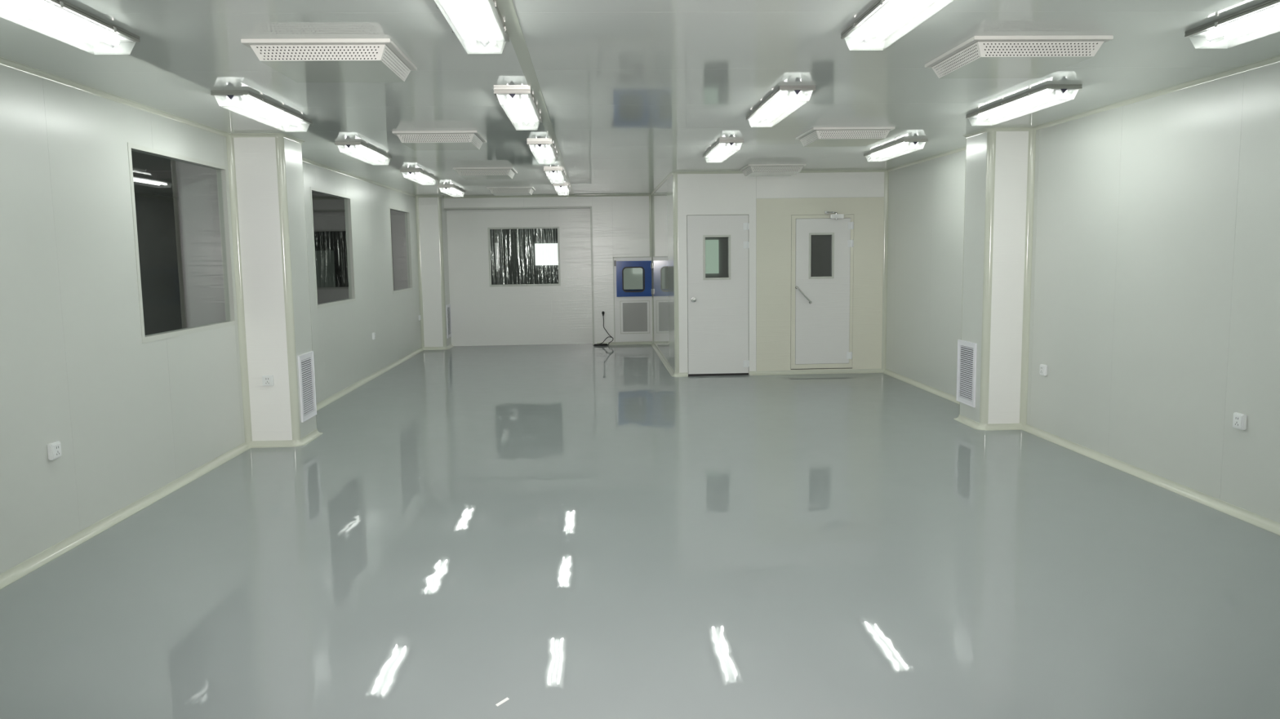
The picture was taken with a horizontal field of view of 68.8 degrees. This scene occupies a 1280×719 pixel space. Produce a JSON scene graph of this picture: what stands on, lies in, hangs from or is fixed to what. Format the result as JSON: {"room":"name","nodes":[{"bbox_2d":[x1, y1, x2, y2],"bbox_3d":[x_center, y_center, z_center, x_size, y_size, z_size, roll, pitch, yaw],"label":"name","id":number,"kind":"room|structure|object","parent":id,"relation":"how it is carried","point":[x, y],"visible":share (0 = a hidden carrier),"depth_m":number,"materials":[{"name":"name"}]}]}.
{"room":"clean room","nodes":[
{"label":"clean room","id":0,"kind":"room"},
{"bbox_2d":[134,191,187,335],"bbox_3d":[-7.480,-0.762,10.222,0.060,2.650,26.000,-1,6,-3],"label":"wall","id":1,"kind":"structure","parent":0,"point":[157,216],"depth_m":15.01,"materials":[{"name":"grey"}]},
{"bbox_2d":[0,64,421,574],"bbox_3d":[-3.406,-0.473,7.145,0.070,2.650,19.425,-1,6,-3],"label":"wall","id":2,"kind":"structure","parent":0,"point":[130,418],"depth_m":5.71,"materials":[{"name":"white paint"}]},
{"bbox_2d":[47,440,62,460],"bbox_3d":[-3.243,0.505,5.184,0.032,0.092,0.092,-1,6,-3],"label":"wall socket","id":3,"kind":"object","parent":2,"relation":"attached to","point":[54,449],"visible":1,"depth_m":5.16,"materials":[{"name":"white plastic"}]},
{"bbox_2d":[0,57,230,137],"bbox_3d":[-3.154,-1.278,2.571,0.030,0.030,10.500,-1,6,-3],"label":"trim","id":4,"kind":"structure","parent":2,"relation":"attached to","point":[3,61],"depth_m":5.75,"materials":[{"name":"grey plastic"}]},
{"bbox_2d":[0,442,251,590],"bbox_3d":[-3.107,1.315,2.865,0.050,0.050,10.500,-1,6,-3],"label":"baseboard","id":5,"kind":"structure","parent":2,"relation":"attached to","point":[15,573],"depth_m":5.72,"materials":[{"name":"grey plastic"}]},
{"bbox_2d":[127,142,236,343],"bbox_3d":[-3.404,-0.853,6.987,0.074,1.316,1.659,-1,6,-3],"label":"window","id":6,"kind":"structure","parent":2,"relation":"in","point":[221,171],"depth_m":7.54,"materials":[{"name":"silver metal"}]},
{"bbox_2d":[310,186,355,308],"bbox_3d":[-3.599,-1.295,10.927,0.074,1.310,1.679,-1,6,-3],"label":"window","id":7,"kind":"structure","parent":2,"relation":"in","point":[348,210],"depth_m":11.68,"materials":[{"name":"silver metal"}]},
{"bbox_2d":[302,157,416,197],"bbox_3d":[-3.632,-2.357,12.176,0.030,0.030,7.695,-1,6,-3],"label":"trim","id":8,"kind":"structure","parent":2,"relation":"attached to","point":[304,160],"depth_m":11.74,"materials":[{"name":"grey plastic"}]},
{"bbox_2d":[316,347,423,410],"bbox_3d":[-3.585,0.236,12.470,0.050,0.050,7.695,-1,6,-3],"label":"baseboard","id":9,"kind":"structure","parent":2,"relation":"attached to","point":[336,396],"depth_m":12.07,"materials":[{"name":"grey plastic"}]},
{"bbox_2d":[372,332,375,339],"bbox_3d":[-3.616,-0.319,12.711,0.032,0.092,0.092,-1,6,-3],"label":"wall socket","id":10,"kind":"object","parent":2,"relation":"attached to","point":[373,333],"visible":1,"depth_m":12.68,"materials":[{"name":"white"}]},
{"bbox_2d":[389,206,413,293],"bbox_3d":[-3.789,-1.718,14.736,0.074,1.302,1.554,-1,6,-3],"label":"window","id":11,"kind":"structure","parent":2,"relation":"in","point":[407,221],"depth_m":15.44,"materials":[{"name":"silver metal"}]},
{"bbox_2d":[176,133,322,448],"bbox_3d":[-3.411,-0.608,8.341,0.942,2.650,0.930,-1,6,-3],"label":"pillar","id":12,"kind":"structure","parent":0,"point":[265,170],"depth_m":7.93,"materials":[{"name":"white paint"}]},
{"bbox_2d":[262,375,274,386],"bbox_3d":[-3.186,0.181,8.007,0.092,0.092,0.032,-1,6,-3],"label":"wall socket","id":13,"kind":"object","parent":12,"relation":"attached to","point":[267,380],"visible":1,"depth_m":8.00,"materials":[{"name":"white plastic"}]},
{"bbox_2d":[297,351,316,422],"bbox_3d":[-2.965,0.237,8.342,0.016,0.585,0.407,-1,6,-3],"label":"grille","id":14,"kind":"object","parent":12,"relation":"attached to","point":[306,361],"visible":1,"depth_m":8.33,"materials":[{"name":"white metal"}]},
{"bbox_2d":[415,195,453,350],"bbox_3d":[-3.594,-1.518,16.416,0.475,2.650,0.630,-1,6,-3],"label":"pillar","id":15,"kind":"structure","parent":0,"point":[430,213],"depth_m":16.17,"materials":[{"name":"white"}]},
{"bbox_2d":[445,303,451,338],"bbox_3d":[-3.390,-0.685,16.590,0.016,0.585,0.407,-1,6,-3],"label":"grille","id":16,"kind":"object","parent":15,"relation":"attached to","point":[447,306],"visible":1,"depth_m":16.59,"materials":[{"name":"white metal"}]},
{"bbox_2d":[313,214,558,303],"bbox_3d":[-2.560,-2.323,23.409,11.200,2.650,0.100,-1,6,-3],"label":"wall","id":17,"kind":"structure","parent":0,"point":[517,256],"depth_m":23.20,"materials":[{"name":"grey"}]},
{"bbox_2d":[494,243,499,269],"bbox_3d":[-3.547,-2.566,23.237,0.080,0.660,0.050,-1,6,-3],"label":"window","id":18,"kind":"structure","parent":17,"relation":"in","point":[497,265],"depth_m":23.21,"materials":[{"name":"white"}]},
{"bbox_2d":[534,243,558,265],"bbox_3d":[-2.320,-2.620,23.292,0.580,0.540,0.050,-1,6,-3],"label":"window","id":19,"kind":"structure","parent":17,"relation":"in","point":[546,254],"depth_m":23.27,"materials":[{"name":"white"}]},
{"bbox_2d":[446,208,592,346],"bbox_3d":[-2.122,-1.511,16.843,2.780,2.500,0.070,-1,6,-3],"label":"wall","id":20,"kind":"structure","parent":0,"point":[482,314],"depth_m":16.84,"materials":[{"name":"white paint"}]},
{"bbox_2d":[487,226,560,286],"bbox_3d":[-2.075,-1.847,16.805,1.273,1.055,0.074,-1,6,-3],"label":"window","id":21,"kind":"structure","parent":20,"relation":"in","point":[506,228],"depth_m":16.77,"materials":[{"name":"silver metal"}]},
{"bbox_2d":[443,195,649,344],"bbox_3d":[-1.571,-1.577,16.681,3.693,2.650,0.300,-1,6,-3],"label":"wall","id":22,"kind":"structure","parent":0,"point":[620,224],"depth_m":16.51,"materials":[{"name":"white metal"}]},
{"bbox_2d":[444,206,594,345],"bbox_3d":[-2.123,-1.468,16.660,2.578,2.455,0.312,-1,6,-3],"label":"trim","id":23,"kind":"structure","parent":22,"relation":"attached to","point":[591,225],"depth_m":16.45,"materials":[{"name":"silver metal"}]},
{"bbox_2d":[443,194,650,198],"bbox_3d":[-1.611,-2.859,16.369,3.633,0.030,0.030,-1,6,-3],"label":"trim","id":24,"kind":"structure","parent":22,"relation":"attached to","point":[602,195],"depth_m":16.37,"materials":[{"name":"grey plastic"}]},
{"bbox_2d":[596,341,652,345],"bbox_3d":[-0.268,-0.290,16.714,1.018,0.050,0.050,-1,6,-3],"label":"baseboard","id":25,"kind":"structure","parent":22,"relation":"attached to","point":[638,342],"depth_m":16.72,"materials":[{"name":"grey plastic"}]},
{"bbox_2d":[613,256,652,342],"bbox_3d":[-0.137,-1.104,16.946,0.695,1.512,0.691,-1,6,-3],"label":"box","id":26,"kind":"object","parent":22,"relation":"attached to","point":[633,308],"visible":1,"depth_m":16.66,"materials":[{"name":"white metal"}]},
{"bbox_2d":[623,267,643,289],"bbox_3d":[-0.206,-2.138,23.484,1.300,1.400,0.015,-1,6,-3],"label":"window","id":27,"kind":"structure","parent":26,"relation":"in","point":[632,281],"depth_m":23.49,"materials":[{"name":"white"}]},
{"bbox_2d":[633,267,642,273],"bbox_3d":[0.010,-2.310,23.443,0.365,0.295,0.050,-1,6,-3],"label":"window","id":28,"kind":"structure","parent":27,"relation":"attached to","point":[636,270],"depth_m":23.42,"materials":[{"name":"white"}]},
{"bbox_2d":[648,195,653,342],"bbox_3d":[0.199,-1.592,16.594,0.045,2.630,0.045,-1,6,-3],"label":"trim","id":29,"kind":"structure","parent":22,"relation":"attached to","point":[650,196],"depth_m":16.54,"materials":[{"name":"grey plastic"}]},
{"bbox_2d":[0,343,1279,718],"bbox_3d":[-2.445,0.491,10.563,12.500,0.060,26.500,-1,6,-3],"label":"floor","id":30,"kind":"structure","parent":0,"point":[571,531],"depth_m":4.72,"materials":[{"name":"grey paint"}]},
{"bbox_2d":[495,697,509,706],"bbox_3d":[-0.498,1.242,3.389,0.014,0.002,0.070,3,8,32],"label":"paper scrap","id":31,"kind":"object","parent":30,"relation":"on","point":[500,703],"visible":1,"depth_m":3.39,"materials":[{"name":"white paper"}]},
{"bbox_2d":[593,311,613,346],"bbox_3d":[-0.653,-0.551,16.601,0.357,0.603,0.184,-1,6,-3],"label":"power cord","id":32,"kind":"object","parent":30,"relation":"on","point":[602,312],"visible":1,"depth_m":16.61,"materials":[{"name":"black plastic"}]},
{"bbox_2d":[0,0,1279,215],"bbox_3d":[-2.483,-2.211,10.258,12.500,0.080,26.500,-1,6,-3],"label":"ceiling","id":33,"kind":"structure","parent":0,"point":[635,93],"depth_m":5.42,"materials":[{"name":"grey metal"}]},
{"bbox_2d":[0,0,140,54],"bbox_3d":[-2.415,-1.388,3.710,0.242,0.088,1.315,-1,6,-3],"label":"ceiling light","id":34,"kind":"object","parent":33,"relation":"attached to","point":[106,37],"visible":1,"depth_m":3.97,"materials":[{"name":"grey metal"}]},
{"bbox_2d":[210,90,311,132],"bbox_3d":[-2.570,-1.694,6.442,0.242,0.088,1.315,-1,6,-3],"label":"ceiling light","id":35,"kind":"object","parent":33,"relation":"attached to","point":[291,122],"visible":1,"depth_m":6.25,"materials":[{"name":"white plastic"}]},
{"bbox_2d":[240,38,417,82],"bbox_3d":[-1.561,-1.523,4.804,0.700,0.090,0.700,-1,6,-3],"label":"ceiling vent","id":36,"kind":"object","parent":33,"relation":"in","point":[300,60],"visible":1,"depth_m":4.54,"materials":[{"name":"white metal"}]},
{"bbox_2d":[334,141,391,164],"bbox_3d":[-2.660,-1.990,9.072,0.242,0.088,1.315,-1,6,-3],"label":"ceiling light","id":37,"kind":"object","parent":33,"relation":"attached to","point":[359,150],"visible":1,"depth_m":8.83,"materials":[{"name":"white plastic"}]},
{"bbox_2d":[400,169,437,185],"bbox_3d":[-2.788,-2.304,11.861,0.242,0.088,1.315,-1,6,-3],"label":"ceiling light","id":38,"kind":"object","parent":33,"relation":"attached to","point":[419,176],"visible":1,"depth_m":11.62,"materials":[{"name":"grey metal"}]},
{"bbox_2d":[391,130,486,150],"bbox_3d":[-1.722,-1.895,8.119,0.700,0.090,0.700,-1,6,-3],"label":"ceiling vent","id":39,"kind":"object","parent":33,"relation":"in","point":[414,140],"visible":1,"depth_m":7.84,"materials":[{"name":"white metal"}]},
{"bbox_2d":[437,185,466,196],"bbox_3d":[-2.897,-2.595,14.456,0.242,0.088,1.315,-1,6,-3],"label":"ceiling light","id":40,"kind":"object","parent":33,"relation":"attached to","point":[451,190],"visible":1,"depth_m":14.10,"materials":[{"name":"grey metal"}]},
{"bbox_2d":[435,0,509,53],"bbox_3d":[-0.705,-1.423,3.808,0.242,0.088,1.315,-1,6,-3],"label":"ceiling light","id":41,"kind":"object","parent":33,"relation":"attached to","point":[478,24],"visible":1,"depth_m":4.07,"materials":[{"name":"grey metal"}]},
{"bbox_2d":[453,167,517,179],"bbox_3d":[-1.869,-2.261,11.377,0.700,0.090,0.700,-1,6,-3],"label":"ceiling vent","id":42,"kind":"object","parent":33,"relation":"in","point":[467,173],"visible":1,"depth_m":11.09,"materials":[{"name":"white metal"}]},
{"bbox_2d":[486,186,535,195],"bbox_3d":[-1.996,-2.620,14.570,0.700,0.090,0.700,-1,6,-3],"label":"ceiling vent","id":43,"kind":"object","parent":33,"relation":"in","point":[496,191],"visible":1,"depth_m":14.28,"materials":[{"name":"white metal"}]},
{"bbox_2d":[493,88,542,130],"bbox_3d":[-0.836,-1.730,6.535,0.242,0.088,1.315,-1,6,-3],"label":"ceiling light","id":44,"kind":"object","parent":33,"relation":"attached to","point":[520,106],"visible":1,"depth_m":6.35,"materials":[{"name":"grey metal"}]},
{"bbox_2d":[495,0,574,195],"bbox_3d":[-0.713,-1.823,6.943,0.069,0.009,19.060,-1,6,-3],"label":"trim","id":45,"kind":"structure","parent":33,"relation":"attached to","point":[506,7],"depth_m":5.15,"materials":[{"name":"grey metal"}]},
{"bbox_2d":[526,141,557,164],"bbox_3d":[-0.953,-2.032,9.228,0.242,0.088,1.315,-1,6,-3],"label":"ceiling light","id":46,"kind":"object","parent":33,"relation":"attached to","point":[544,152],"visible":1,"depth_m":8.77,"materials":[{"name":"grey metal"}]},
{"bbox_2d":[543,168,565,183],"bbox_3d":[-1.080,-2.338,11.953,0.242,0.088,1.315,-1,6,-3],"label":"ceiling light","id":47,"kind":"object","parent":33,"relation":"attached to","point":[555,175],"visible":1,"depth_m":11.38,"materials":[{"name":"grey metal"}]},
{"bbox_2d":[552,183,570,195],"bbox_3d":[-1.199,-2.616,14.424,0.242,0.088,1.315,-1,6,-3],"label":"ceiling light","id":48,"kind":"object","parent":33,"relation":"attached to","point":[561,188],"visible":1,"depth_m":13.81,"materials":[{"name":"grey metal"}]},
{"bbox_2d":[702,139,743,162],"bbox_3d":[0.818,-2.068,9.327,0.242,0.088,1.315,-1,6,-3],"label":"ceiling light","id":49,"kind":"object","parent":33,"relation":"attached to","point":[722,149],"visible":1,"depth_m":9.00,"materials":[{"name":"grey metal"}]},
{"bbox_2d":[739,164,806,176],"bbox_3d":[1.623,-2.324,11.496,0.700,0.090,0.700,-1,6,-3],"label":"ceiling vent","id":50,"kind":"object","parent":33,"relation":"in","point":[750,170],"visible":1,"depth_m":11.21,"materials":[{"name":"white metal"}]},
{"bbox_2d":[746,85,815,127],"bbox_3d":[0.963,-1.757,6.554,0.242,0.088,1.315,-1,6,-3],"label":"ceiling light","id":51,"kind":"object","parent":33,"relation":"attached to","point":[783,98],"visible":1,"depth_m":6.39,"materials":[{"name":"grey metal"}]},
{"bbox_2d":[795,126,895,146],"bbox_3d":[1.797,-1.961,8.262,0.700,0.090,0.700,-1,6,-3],"label":"ceiling vent","id":52,"kind":"object","parent":33,"relation":"in","point":[815,136],"visible":1,"depth_m":7.98,"materials":[{"name":"white metal"}]},
{"bbox_2d":[840,0,940,50],"bbox_3d":[1.113,-1.454,3.852,0.242,0.088,1.315,-1,6,-3],"label":"ceiling light","id":53,"kind":"object","parent":33,"relation":"attached to","point":[883,19],"visible":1,"depth_m":4.14,"materials":[{"name":"white plastic"}]},
{"bbox_2d":[863,138,928,161],"bbox_3d":[2.566,-2.109,9.463,0.242,0.088,1.315,-1,6,-3],"label":"ceiling light","id":54,"kind":"object","parent":33,"relation":"attached to","point":[904,146],"visible":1,"depth_m":9.26,"materials":[{"name":"white plastic"}]},
{"bbox_2d":[924,35,1113,78],"bbox_3d":[1.973,-1.590,4.955,0.700,0.090,0.700,-1,6,-3],"label":"ceiling vent","id":55,"kind":"object","parent":33,"relation":"in","point":[1032,56],"visible":1,"depth_m":4.72,"materials":[{"name":"white metal"}]},
{"bbox_2d":[965,84,1082,125],"bbox_3d":[2.688,-1.792,6.647,0.242,0.088,1.315,-1,6,-3],"label":"ceiling light","id":56,"kind":"object","parent":33,"relation":"attached to","point":[985,116],"visible":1,"depth_m":6.46,"materials":[{"name":"white plastic"}]},
{"bbox_2d":[1184,0,1279,48],"bbox_3d":[2.806,-1.486,3.921,0.242,0.088,1.315,-1,6,-3],"label":"ceiling light","id":57,"kind":"object","parent":33,"relation":"attached to","point":[1216,33],"visible":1,"depth_m":4.30,"materials":[{"name":"white plastic"}]},
{"bbox_2d":[651,174,675,372],"bbox_3d":[0.353,-1.364,14.557,0.060,2.650,4.754,-1,6,-3],"label":"wall","id":58,"kind":"structure","parent":0,"point":[662,206],"depth_m":13.90,"materials":[{"name":"white paint"}]},
{"bbox_2d":[649,172,672,195],"bbox_3d":[0.297,-2.648,14.258,0.030,0.030,4.456,-1,6,-3],"label":"trim","id":59,"kind":"structure","parent":58,"relation":"attached to","point":[670,174],"depth_m":13.87,"materials":[{"name":"grey plastic"}]},
{"bbox_2d":[651,341,674,376],"bbox_3d":[0.324,-0.054,14.550,0.050,0.050,4.457,-1,6,-3],"label":"baseboard","id":60,"kind":"structure","parent":58,"relation":"attached to","point":[658,352],"depth_m":14.04,"materials":[{"name":"grey plastic"}]},
{"bbox_2d":[705,214,831,277],"bbox_3d":[1.934,-1.322,13.992,3.023,2.650,0.060,-1,6,-3],"label":"wall","id":61,"kind":"structure","parent":0,"point":[820,255],"depth_m":13.96,"materials":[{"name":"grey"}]},
{"bbox_2d":[672,172,884,373],"bbox_3d":[1.836,-1.123,12.238,2.793,2.650,0.060,-1,6,-3],"label":"wall","id":62,"kind":"structure","parent":0,"point":[770,202],"depth_m":12.17,"materials":[{"name":"beige paint"}]},
{"bbox_2d":[671,372,688,377],"bbox_3d":[0.516,0.200,12.281,0.237,0.050,0.088,1,7,15],"label":"baseboard","id":63,"kind":"structure","parent":62,"relation":"attached to","point":[676,375],"depth_m":12.28,"materials":[{"name":"grey plastic"}]},
{"bbox_2d":[686,214,749,376],"bbox_3d":[1.020,-0.829,12.195,0.808,2.098,0.129,-1,6,-3],"label":"door","id":64,"kind":"structure","parent":62,"relation":"in","point":[717,308],"depth_m":12.21,"materials":[{"name":"grey metal"}]},
{"bbox_2d":[705,240,719,273],"bbox_3d":[0.940,-1.523,13.867,0.453,0.495,0.035,-1,6,-3],"label":"window","id":65,"kind":"structure","parent":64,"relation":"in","point":[712,264],"depth_m":13.86,"materials":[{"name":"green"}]},
{"bbox_2d":[671,169,887,174],"bbox_3d":[1.804,-2.422,12.072,2.823,0.030,0.085,-1,6,-3],"label":"trim","id":66,"kind":"structure","parent":62,"relation":"attached to","point":[807,171],"depth_m":12.06,"materials":[{"name":"grey plastic"}]},
{"bbox_2d":[749,368,884,375],"bbox_3d":[2.348,0.166,12.352,1.811,0.050,0.050,-1,6,-3],"label":"baseboard","id":67,"kind":"structure","parent":62,"relation":"attached to","point":[849,371],"depth_m":12.36,"materials":[{"name":"grey plastic"}]},
{"bbox_2d":[791,210,853,369],"bbox_3d":[2.388,-0.899,12.232,0.824,2.065,0.155,-1,6,-3],"label":"door","id":68,"kind":"structure","parent":62,"relation":"in","point":[822,307],"depth_m":12.26,"materials":[{"name":"white metal"}]},
{"bbox_2d":[881,170,888,370],"bbox_3d":[3.211,-1.144,12.251,0.045,2.630,0.045,-1,6,-3],"label":"trim","id":69,"kind":"structure","parent":62,"relation":"attached to","point":[886,173],"depth_m":12.26,"materials":[{"name":"grey plastic"}]},
{"bbox_2d":[953,127,1035,431],"bbox_3d":[3.200,-0.722,8.523,0.438,2.650,0.665,-1,6,-3],"label":"pillar","id":70,"kind":"structure","parent":0,"point":[1000,172],"depth_m":8.28,"materials":[{"name":"white paint"}]},
{"bbox_2d":[955,339,977,407],"bbox_3d":[3.031,0.124,8.688,0.016,0.585,0.407,-1,6,-3],"label":"grille","id":71,"kind":"object","parent":70,"relation":"attached to","point":[966,351],"visible":1,"depth_m":8.68,"materials":[{"name":"white metal"}]},
{"bbox_2d":[885,62,1279,523],"bbox_3d":[3.572,-0.459,6.146,0.070,2.650,16.751,-1,6,-3],"label":"wall","id":72,"kind":"structure","parent":0,"point":[1155,303],"depth_m":6.50,"materials":[{"name":"white paint"}]},
{"bbox_2d":[882,368,959,404],"bbox_3d":[3.312,0.340,10.689,0.050,0.050,3.486,-1,6,-3],"label":"baseboard","id":73,"kind":"structure","parent":72,"relation":"attached to","point":[935,391],"depth_m":10.93,"materials":[{"name":"grey plastic"}]},
{"bbox_2d":[886,146,965,171],"bbox_3d":[3.285,-2.254,10.396,0.030,0.030,3.486,-1,6,-3],"label":"trim","id":74,"kind":"structure","parent":72,"relation":"attached to","point":[962,148],"depth_m":10.61,"materials":[{"name":"grey plastic"}]},
{"bbox_2d":[1039,364,1047,376],"bbox_3d":[3.444,0.089,7.989,0.032,0.092,0.092,-1,6,-3],"label":"wall socket","id":75,"kind":"object","parent":72,"relation":"attached to","point":[1043,368],"visible":1,"depth_m":7.96,"materials":[{"name":"white plastic"}]},
{"bbox_2d":[1021,423,1279,535],"bbox_3d":[3.685,1.182,3.187,0.050,0.050,10.500,-1,6,-3],"label":"baseboard","id":76,"kind":"structure","parent":72,"relation":"attached to","point":[1273,526],"depth_m":6.29,"materials":[{"name":"grey plastic"}]},
{"bbox_2d":[1032,54,1279,130],"bbox_3d":[3.658,-1.411,2.895,0.030,0.030,10.500,-1,6,-3],"label":"trim","id":77,"kind":"structure","parent":72,"relation":"attached to","point":[1274,60],"depth_m":6.17,"materials":[{"name":"grey plastic"}]},
{"bbox_2d":[1232,412,1247,430],"bbox_3d":[3.565,0.367,5.563,0.032,0.092,0.092,-1,6,-3],"label":"wall socket","id":78,"kind":"object","parent":72,"relation":"attached to","point":[1239,421],"visible":1,"depth_m":5.54,"materials":[{"name":"white plastic"}]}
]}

